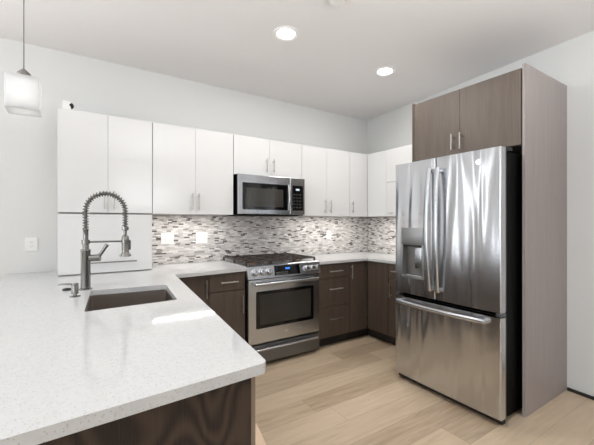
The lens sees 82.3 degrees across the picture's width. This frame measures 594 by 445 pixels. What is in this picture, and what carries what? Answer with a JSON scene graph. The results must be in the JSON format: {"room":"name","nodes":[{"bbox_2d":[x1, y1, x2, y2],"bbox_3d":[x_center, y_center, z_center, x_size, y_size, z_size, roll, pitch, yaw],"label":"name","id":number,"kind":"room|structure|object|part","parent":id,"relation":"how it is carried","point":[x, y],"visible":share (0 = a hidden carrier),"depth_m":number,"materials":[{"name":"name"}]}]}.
{"room":"kitchen","nodes":[
{"label":"kitchen","id":0,"kind":"room"},
{"bbox_2d":[0,37,366,279],"bbox_3d":[-2.010,-0.055,2.796,7.550,2.692,0.120,0,0,-33],"label":"wall","id":1,"kind":"structure","parent":0,"point":[28,144],"depth_m":2.84,"materials":[{"name":"white paint"}]},
{"bbox_2d":[25,237,37,251],"bbox_3d":[-2.084,0.171,2.669,0.080,0.112,0.008,0,0,-33],"label":"wall outlet","id":2,"kind":"object","parent":1,"relation":"attached to","point":[31,243],"visible":1,"depth_m":2.67,"materials":[{"name":"white plastic"}]},
{"bbox_2d":[29,240,33,248],"bbox_3d":[-2.083,0.171,2.667,0.033,0.068,0.003,0,0,-33],"label":"socket","id":3,"kind":"object","parent":2,"relation":"attached to","point":[31,242],"depth_m":2.67,"materials":[{"name":"white plastic"}]},
{"bbox_2d":[58,108,151,213],"bbox_3d":[-1.562,-0.456,2.785,0.643,0.766,0.382,0,0,-33],"label":"upper cabinet","id":4,"kind":"object","parent":1,"relation":"attached to","point":[97,152],"visible":0.82,"depth_m":2.63,"materials":[{"name":"grey wood"}]},
{"bbox_2d":[62,100,73,109],"bbox_3d":[-1.719,-0.873,2.555,0.072,0.068,0.058,0,0,-33],"label":"security camera","id":5,"kind":"object","parent":4,"relation":"on","point":[65,104],"visible":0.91,"depth_m":2.53,"materials":[{"name":"white plastic"}]},
{"bbox_3d":[-1.617,-0.458,2.576,0.321,0.762,0.021,0,0,-33],"label":"door","id":6,"kind":"part","parent":4,"relation":"part of","materials":[{"name":"white paint"}]},
{"bbox_3d":[-1.347,-0.458,2.753,0.321,0.762,0.021,0,0,-33],"label":"door","id":7,"kind":"part","parent":4,"relation":"part of","materials":[{"name":"white paint"}]},
{"bbox_2d":[151,122,232,214],"bbox_3d":[-0.989,-0.456,3.161,0.716,0.766,0.382,0,0,-33],"label":"upper cabinet","id":8,"kind":"object","parent":1,"relation":"attached to","point":[192,168],"visible":1,"depth_m":3.01,"materials":[{"name":"grey wood"}]},
{"bbox_3d":[-1.060,-0.456,2.942,0.357,0.765,0.021,0,0,-33],"label":"door","id":9,"kind":"part","parent":8,"relation":"part of","materials":[{"name":"white paint"}]},
{"bbox_3d":[-0.760,-0.456,3.138,0.358,0.765,0.021,0,0,-33],"label":"door","id":10,"kind":"part","parent":8,"relation":"part of","materials":[{"name":"white paint"}]},
{"bbox_2d":[152,215,367,264],"bbox_3d":[-0.213,0.163,3.899,2.830,0.460,0.008,0,0,-33],"label":"tile backsplash","id":11,"kind":"structure","parent":1,"relation":"attached to","point":[227,235],"depth_m":3.71,"materials":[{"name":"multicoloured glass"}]},
{"bbox_2d":[161,233,173,243],"bbox_3d":[-1.228,0.150,3.223,0.115,0.105,0.008,0,0,-33],"label":"wall outlet","id":12,"kind":"object","parent":11,"relation":"attached to","point":[166,238],"visible":1,"depth_m":3.22,"materials":[{"name":"white plastic"}]},
{"bbox_2d":[196,232,207,243],"bbox_3d":[-0.953,0.153,3.404,0.118,0.112,0.008,0,0,-33],"label":"wall outlet","id":13,"kind":"object","parent":11,"relation":"attached to","point":[201,237],"visible":1,"depth_m":3.40,"materials":[{"name":"white plastic"}]},
{"bbox_2d":[326,230,330,238],"bbox_3d":[0.399,0.155,4.292,0.068,0.108,0.008,0,0,-33],"label":"wall outlet","id":14,"kind":"object","parent":11,"relation":"attached to","point":[328,233],"visible":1,"depth_m":4.29,"materials":[{"name":"white plastic"}]},
{"bbox_2d":[233,134,301,178],"bbox_3d":[-0.360,-0.650,3.574,0.779,0.378,0.382,0,0,-33],"label":"upper cabinet","id":15,"kind":"object","parent":1,"relation":"attached to","point":[251,155],"visible":0.83,"depth_m":3.42,"materials":[{"name":"grey wood"}]},
{"bbox_3d":[-0.445,-0.650,3.345,0.386,0.377,0.021,0,0,-33],"label":"door","id":16,"kind":"part","parent":15,"relation":"part of","materials":[{"name":"white paint"}]},
{"bbox_2d":[225,173,304,216],"bbox_3d":[-0.338,-0.263,3.544,0.753,0.394,0.457,0,0,-33],"label":"microwave","id":17,"kind":"object","parent":15,"relation":"attached to","point":[253,195],"visible":1,"depth_m":3.35,"materials":[{"name":"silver metal"}]},
{"bbox_3d":[-0.318,-0.270,3.346,0.568,0.378,0.032,0,0,-33],"label":"door","id":18,"kind":"part","parent":17,"relation":"part of","materials":[{"name":"silver metal"}]},
{"bbox_3d":[-0.078,-0.253,3.462,0.022,0.261,0.034,0,0,-33],"label":"handle","id":19,"kind":"part","parent":17,"relation":"part of","materials":[{"name":"silver metal"}]},
{"bbox_3d":[-0.003,-0.270,3.553,0.182,0.378,0.032,0,0,-33],"label":"control panel","id":20,"kind":"part","parent":17,"relation":"part of","materials":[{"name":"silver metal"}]},
{"bbox_3d":[-0.119,-0.650,3.559,0.392,0.377,0.021,0,0,-33],"label":"door","id":21,"kind":"part","parent":15,"relation":"part of","materials":[{"name":"white paint"}]},
{"bbox_2d":[302,145,349,216],"bbox_3d":[0.255,-0.456,3.978,0.684,0.766,0.382,0,0,-33],"label":"upper cabinet","id":22,"kind":"object","parent":1,"relation":"attached to","point":[325,172],"visible":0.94,"depth_m":3.84,"materials":[{"name":"grey wood"}]},
{"bbox_3d":[0.190,-0.456,3.763,0.339,0.765,0.021,0,0,-33],"label":"door","id":23,"kind":"part","parent":22,"relation":"part of","materials":[{"name":"white paint"}]},
{"bbox_3d":[0.477,-0.456,3.951,0.344,0.765,0.021,0,0,-33],"label":"door","id":24,"kind":"part","parent":22,"relation":"part of","materials":[{"name":"white paint"}]},
{"bbox_2d":[343,152,366,216],"bbox_3d":[0.664,-0.456,4.247,0.283,0.766,0.382,0,0,-33],"label":"upper cabinet","id":25,"kind":"object","parent":1,"relation":"attached to","point":[358,162],"visible":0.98,"depth_m":4.11,"materials":[{"name":"grey wood"}]},
{"bbox_2d":[0,0,593,120],"bbox_3d":[-0.008,-1.451,-0.298,7.700,0.100,7.550,0,0,-33],"label":"ceiling","id":26,"kind":"structure","parent":0,"point":[433,46],"depth_m":2.56,"materials":[{"name":"white paint"}]},
{"bbox_2d":[4,0,41,116],"bbox_3d":[-0.912,-0.885,1.136,0.120,1.031,0.120,0,0,-33],"label":"pendant lamp","id":27,"kind":"object","parent":26,"relation":"hanging from","point":[22,91],"visible":1,"depth_m":1.10,"materials":[{"name":"white glass"}]},
{"bbox_3d":[-0.912,-0.424,1.136,0.091,0.109,0.091,0,0,-33],"label":"lamp shade","id":28,"kind":"part","parent":27,"relation":"part of","materials":[{"name":"white glass"}]},
{"bbox_3d":[-0.912,-0.944,1.136,0.003,0.874,0.003,0,0,-33],"label":"cord","id":29,"kind":"part","parent":27,"relation":"part of","materials":[{"name":"grey plastic"}]},
{"bbox_2d":[272,26,298,41],"bbox_3d":[-0.082,-1.396,2.521,0.200,0.008,0.200,0,0,-33],"label":"recessed light","id":30,"kind":"object","parent":26,"relation":"in","point":[282,33],"visible":1,"depth_m":2.51,"materials":[{"name":"white"}]},
{"bbox_2d":[328,0,345,5],"bbox_3d":[0.250,-1.387,2.115,0.116,0.027,0.116,0,0,-33],"label":"smoke detector","id":31,"kind":"object","parent":26,"relation":"attached to","point":[332,2],"visible":1,"depth_m":2.12,"materials":[{"name":"white plastic"}]},
{"bbox_2d":[374,66,395,76],"bbox_3d":[0.816,-1.396,3.151,0.200,0.008,0.200,0,0,-33],"label":"recessed light","id":32,"kind":"object","parent":26,"relation":"in","point":[383,71],"visible":1,"depth_m":3.15,"materials":[{"name":"white"}]},
{"bbox_2d":[255,316,593,444],"bbox_3d":[0.034,1.341,-0.271,7.600,0.100,7.550,0,0,-33],"label":"floor","id":33,"kind":"structure","parent":0,"point":[352,391],"depth_m":2.35,"materials":[{"name":"brown wood"}]},
{"bbox_2d":[38,377,254,444],"bbox_3d":[-0.879,0.858,1.539,0.824,0.866,1.997,0,0,-27],"label":"base cabinet","id":34,"kind":"object","parent":33,"relation":"on","point":[225,415],"visible":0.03,"depth_m":0.86,"materials":[{"name":"brown wood"}]},
{"bbox_2d":[0,261,265,444],"bbox_3d":[-0.794,0.409,1.971,1.696,0.030,2.585,0,0,-33],"label":"countertop","id":35,"kind":"structure","parent":34,"relation":"on","point":[66,368],"depth_m":1.04,"materials":[{"name":"white stone"}]},
{"bbox_2d":[58,283,80,297],"bbox_3d":[-1.206,0.357,1.801,0.106,0.074,0.052,0,0,-13],"label":"soap dispenser","id":36,"kind":"object","parent":35,"relation":"on","point":[74,286],"visible":1,"depth_m":1.79,"materials":[{"name":"silver metal"}]},
{"bbox_2d":[58,213,151,275],"bbox_3d":[-1.563,0.162,2.788,0.643,0.462,0.375,0,0,-33],"label":"appliance garage","id":37,"kind":"object","parent":35,"relation":"on","point":[102,227],"visible":0.91,"depth_m":2.64,"materials":[{"name":"grey wood"}]},
{"bbox_3d":[-1.433,0.308,2.667,0.320,0.010,0.030,0,0,-33],"label":"handle","id":38,"kind":"part","parent":37,"relation":"part of","materials":[{"name":"silver metal"}]},
{"bbox_2d":[79,191,130,290],"bbox_3d":[-1.150,0.101,2.045,0.276,0.585,0.075,0,0,-27],"label":"spring faucet","id":39,"kind":"object","parent":35,"relation":"on","point":[87,258],"visible":1,"depth_m":2.00,"materials":[{"name":"silver metal"}]},
{"bbox_3d":[-1.155,0.168,2.020,0.068,0.085,0.024,0,0,-14],"label":"lever","id":40,"kind":"part","parent":39,"relation":"part of","materials":[{"name":"silver metal"}]},
{"bbox_3d":[-1.150,0.115,2.049,0.253,0.026,0.047,0,0,-27],"label":"holder arm","id":41,"kind":"part","parent":39,"relation":"part of","materials":[{"name":"silver metal"}]},
{"bbox_2d":[86,289,172,310],"bbox_3d":[-0.887,0.537,1.833,0.429,0.224,0.563,0,0,-28],"label":"sink","id":42,"kind":"object","parent":35,"relation":"in","point":[106,301],"visible":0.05,"depth_m":2.06,"materials":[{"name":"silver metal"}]},
{"bbox_2d":[179,275,208,305],"bbox_3d":[-1.019,0.859,2.974,0.305,0.865,0.662,0,0,-33],"label":"base cabinet","id":43,"kind":"object","parent":33,"relation":"on","point":[199,285],"visible":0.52,"depth_m":2.77,"materials":[{"name":"black wood"}]},
{"bbox_3d":[-0.741,0.548,2.782,0.011,0.150,0.036,0,0,-33],"label":"handle","id":44,"kind":"part","parent":43,"relation":"part of","materials":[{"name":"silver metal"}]},
{"bbox_2d":[209,271,244,339],"bbox_3d":[-0.753,0.859,3.149,0.323,0.865,0.662,0,0,-33],"label":"base cabinet","id":45,"kind":"object","parent":33,"relation":"on","point":[226,290],"visible":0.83,"depth_m":2.92,"materials":[{"name":"black wood"}]},
{"bbox_3d":[-0.597,0.508,2.911,0.320,0.148,0.021,0,0,-33],"label":"drawer","id":46,"kind":"part","parent":45,"relation":"part of","materials":[{"name":"brown wood"}]},
{"bbox_2d":[255,423,265,444],"bbox_3d":[-0.174,0.997,1.238,0.111,0.589,0.225,0,0,-33],"label":"paper bag","id":47,"kind":"object","parent":33,"relation":"on","point":[259,440],"visible":0.29,"depth_m":1.22,"materials":[{"name":"beige paper"}]},
{"bbox_2d":[220,253,320,361],"bbox_3d":[-0.265,0.818,3.426,0.792,0.946,0.718,0,0,-33],"label":"gas range","id":48,"kind":"object","parent":33,"relation":"on","point":[282,289],"visible":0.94,"depth_m":3.17,"materials":[{"name":"silver metal"}]},
{"bbox_3d":[-0.364,0.444,2.984,0.066,0.065,0.048,0,0,-33],"label":"knob","id":49,"kind":"part","parent":48,"relation":"part of","materials":[{"name":"silver metal"}]},
{"bbox_3d":[-0.305,0.444,3.023,0.066,0.065,0.048,0,0,-33],"label":"knob","id":50,"kind":"part","parent":48,"relation":"part of","materials":[{"name":"silver metal"}]},
{"bbox_2d":[220,258,312,266],"bbox_3d":[-0.296,0.391,3.473,0.788,0.012,0.605,0,0,-33],"label":"cooktop","id":51,"kind":"object","parent":48,"relation":"in","point":[231,261],"depth_m":3.27,"materials":[{"name":"black metal"}]},
{"bbox_3d":[-0.247,0.444,3.061,0.066,0.065,0.048,0,0,-33],"label":"knob","id":52,"kind":"part","parent":48,"relation":"part of","materials":[{"name":"silver metal"}]},
{"bbox_3d":[-0.112,0.794,3.193,0.772,0.570,0.044,0,0,-33],"label":"oven door","id":53,"kind":"part","parent":48,"relation":"part of","materials":[{"name":"silver metal"}]},
{"bbox_3d":[-0.111,0.443,3.192,0.792,0.120,0.066,0,0,-33],"label":"control panel","id":54,"kind":"part","parent":48,"relation":"part of","materials":[{"name":"silver metal"}]},
{"bbox_3d":[-0.112,1.175,3.193,0.772,0.163,0.044,0,0,-33],"label":"drawer","id":55,"kind":"part","parent":48,"relation":"part of","materials":[{"name":"silver metal"}]},
{"bbox_3d":[-0.084,0.546,3.150,0.682,0.027,0.060,0,0,-33],"label":"handle","id":56,"kind":"part","parent":48,"relation":"part of","materials":[{"name":"silver metal"}]},
{"bbox_3d":[-0.088,1.126,3.156,0.672,0.020,0.045,0,0,-33],"label":"handle","id":57,"kind":"part","parent":48,"relation":"part of","materials":[{"name":"silver metal"}]},
{"bbox_3d":[0.096,0.444,3.286,0.066,0.065,0.048,0,0,-33],"label":"knob","id":58,"kind":"part","parent":48,"relation":"part of","materials":[{"name":"silver metal"}]},
{"bbox_2d":[317,262,348,346],"bbox_3d":[0.227,0.859,3.792,0.425,0.865,0.662,0,0,-33],"label":"base cabinet","id":59,"kind":"object","parent":33,"relation":"on","point":[333,278],"visible":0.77,"depth_m":3.55,"materials":[{"name":"black wood"}]},
{"bbox_3d":[0.383,1.030,3.554,0.422,0.306,0.021,0,0,-33],"label":"drawer","id":60,"kind":"part","parent":59,"relation":"part of","materials":[{"name":"brown wood"}]},
{"bbox_3d":[0.383,0.503,3.554,0.422,0.138,0.021,0,0,-33],"label":"drawer","id":61,"kind":"part","parent":59,"relation":"part of","materials":[{"name":"brown wood"}]},
{"bbox_3d":[0.383,0.725,3.554,0.422,0.291,0.021,0,0,-33],"label":"drawer","id":62,"kind":"part","parent":59,"relation":"part of","materials":[{"name":"brown wood"}]},
{"bbox_2d":[307,251,395,264],"bbox_3d":[0.804,0.409,3.713,1.315,0.030,1.416,0,0,-33],"label":"countertop","id":63,"kind":"structure","parent":59,"relation":"on","point":[332,258],"depth_m":3.83,"materials":[{"name":"white stone"}]},
{"bbox_2d":[345,261,366,339],"bbox_3d":[0.547,0.859,4.003,0.335,0.865,0.662,0,0,-33],"label":"base cabinet","id":64,"kind":"object","parent":33,"relation":"on","point":[357,303],"visible":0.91,"depth_m":3.73,"materials":[{"name":"black wood"}]},
{"bbox_2d":[368,261,392,343],"bbox_3d":[1.077,0.859,3.862,0.540,0.865,0.371,0,0,-33],"label":"base cabinet","id":65,"kind":"object","parent":33,"relation":"on","point":[378,272],"visible":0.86,"depth_m":3.67,"materials":[{"name":"black wood"}]},
{"bbox_2d":[389,264,395,344],"bbox_3d":[1.280,0.859,3.474,0.526,0.865,0.492,0,0,-33],"label":"base cabinet","id":66,"kind":"object","parent":33,"relation":"on","point":[392,267],"visible":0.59,"depth_m":3.51,"materials":[{"name":"black wood"}]},
{"bbox_3d":[1.099,0.507,3.355,0.021,0.146,0.489,0,0,-33],"label":"drawer","id":67,"kind":"part","parent":66,"relation":"part of","materials":[{"name":"brown wood"}]},
{"bbox_2d":[412,104,414,161],"bbox_3d":[1.333,0.124,3.199,0.751,2.334,0.016,0,0,-33],"label":"panel","id":68,"kind":"object","parent":33,"relation":"on","point":[412,104],"visible":0.12,"depth_m":2.99,"materials":[{"name":"beige wood"}]},
{"bbox_2d":[396,146,521,424],"bbox_3d":[1.350,0.404,2.671,0.871,1.775,0.856,0,0,-32],"label":"refrigerator","id":69,"kind":"object","parent":33,"relation":"on","point":[459,216],"visible":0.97,"depth_m":2.33,"materials":[{"name":"silver metal"}]},
{"bbox_3d":[0.942,0.046,2.692,0.058,1.046,0.389,0,0,-32],"label":"door","id":70,"kind":"part","parent":69,"relation":"part of","materials":[{"name":"silver metal"}]},
{"bbox_3d":[0.975,0.053,2.520,0.077,0.908,0.038,0,0,-21],"label":"handle","id":71,"kind":"part","parent":69,"relation":"part of","materials":[{"name":"silver metal"}]},
{"bbox_3d":[1.012,0.053,2.462,0.077,0.908,0.038,0,0,-43],"label":"handle","id":72,"kind":"part","parent":69,"relation":"part of","materials":[{"name":"silver metal"}]},
{"bbox_3d":[1.006,0.636,2.476,0.073,0.032,0.727,0,0,-32],"label":"handle","id":73,"kind":"part","parent":69,"relation":"part of","materials":[{"name":"silver metal"}]},
{"bbox_3d":[1.066,0.920,2.493,0.058,0.638,0.856,0,0,-32],"label":"freezer drawer","id":74,"kind":"part","parent":69,"relation":"part of","materials":[{"name":"silver metal"}]},
{"bbox_3d":[1.170,0.046,2.326,0.058,1.046,0.461,0,0,-32],"label":"door","id":75,"kind":"part","parent":69,"relation":"part of","materials":[{"name":"silver metal"}]},
{"bbox_2d":[522,63,566,417],"bbox_3d":[1.792,0.118,2.444,0.690,2.346,0.018,0,0,-33],"label":"end panel","id":76,"kind":"object","parent":33,"relation":"on","point":[544,98],"visible":1,"depth_m":2.41,"materials":[{"name":"beige laminate"}]},
{"bbox_2d":[367,31,593,395],"bbox_3d":[2.813,-0.055,1.495,0.817,2.692,7.350,0,0,-33],"label":"wall","id":77,"kind":"structure","parent":0,"point":[570,63],"depth_m":2.58,"materials":[{"name":"white paint"}]},
{"bbox_2d":[368,217,395,253],"bbox_3d":[1.303,0.161,4.055,0.008,0.464,1.390,0,0,-28],"label":"tile backsplash","id":78,"kind":"structure","parent":77,"relation":"attached to","point":[381,230],"depth_m":4.41,"materials":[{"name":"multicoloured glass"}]},
{"bbox_2d":[368,150,395,216],"bbox_3d":[1.073,-0.456,4.150,0.290,0.766,0.295,0,0,-33],"label":"upper cabinet","id":79,"kind":"object","parent":77,"relation":"attached to","point":[377,182],"visible":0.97,"depth_m":4.07,"materials":[{"name":"grey wood"}]},
{"bbox_3d":[0.961,-0.456,4.076,0.021,0.765,0.295,0,0,-33],"label":"door","id":80,"kind":"part","parent":79,"relation":"part of","materials":[{"name":"white paint"}]},
{"bbox_2d":[386,144,411,215],"bbox_3d":[1.324,-0.456,3.671,0.256,0.766,0.774,0,0,-33],"label":"upper cabinet","id":81,"kind":"object","parent":77,"relation":"attached to","point":[400,155],"visible":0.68,"depth_m":3.85,"materials":[{"name":"grey wood"}]},
{"bbox_3d":[1.256,-0.268,3.626,0.021,0.388,0.774,0,0,-33],"label":"door","id":82,"kind":"part","parent":81,"relation":"part of","materials":[{"name":"white paint"}]},
{"bbox_3d":[1.256,-0.652,3.626,0.021,0.372,0.774,0,0,-33],"label":"door","id":83,"kind":"part","parent":81,"relation":"part of","materials":[{"name":"white paint"}]},
{"bbox_2d":[414,68,521,161],"bbox_3d":[1.528,-0.778,2.800,0.704,0.514,0.861,0,0,-33],"label":"upper cabinet","id":84,"kind":"object","parent":77,"relation":"attached to","point":[485,114],"visible":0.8,"depth_m":2.55,"materials":[{"name":"beige wood"}]},
{"bbox_3d":[1.152,-0.778,2.815,0.021,0.511,0.421,0,0,-33],"label":"door","id":85,"kind":"part","parent":84,"relation":"part of","materials":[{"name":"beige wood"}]},
{"bbox_3d":[1.215,-0.631,2.668,0.036,0.125,0.011,0,0,-33],"label":"handle","id":86,"kind":"part","parent":84,"relation":"part of","materials":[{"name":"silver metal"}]},
{"bbox_3d":[1.387,-0.778,2.457,0.021,0.511,0.430,0,0,-33],"label":"door","id":87,"kind":"part","parent":84,"relation":"part of","materials":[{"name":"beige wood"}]},
{"bbox_2d":[567,387,593,399],"bbox_3d":[3.270,1.280,0.428,0.014,0.022,4.984,0,0,-28],"label":"baseboard","id":88,"kind":"structure","parent":77,"relation":"attached to","point":[568,388],"depth_m":2.54,"materials":[{"name":"black"}]}
]}

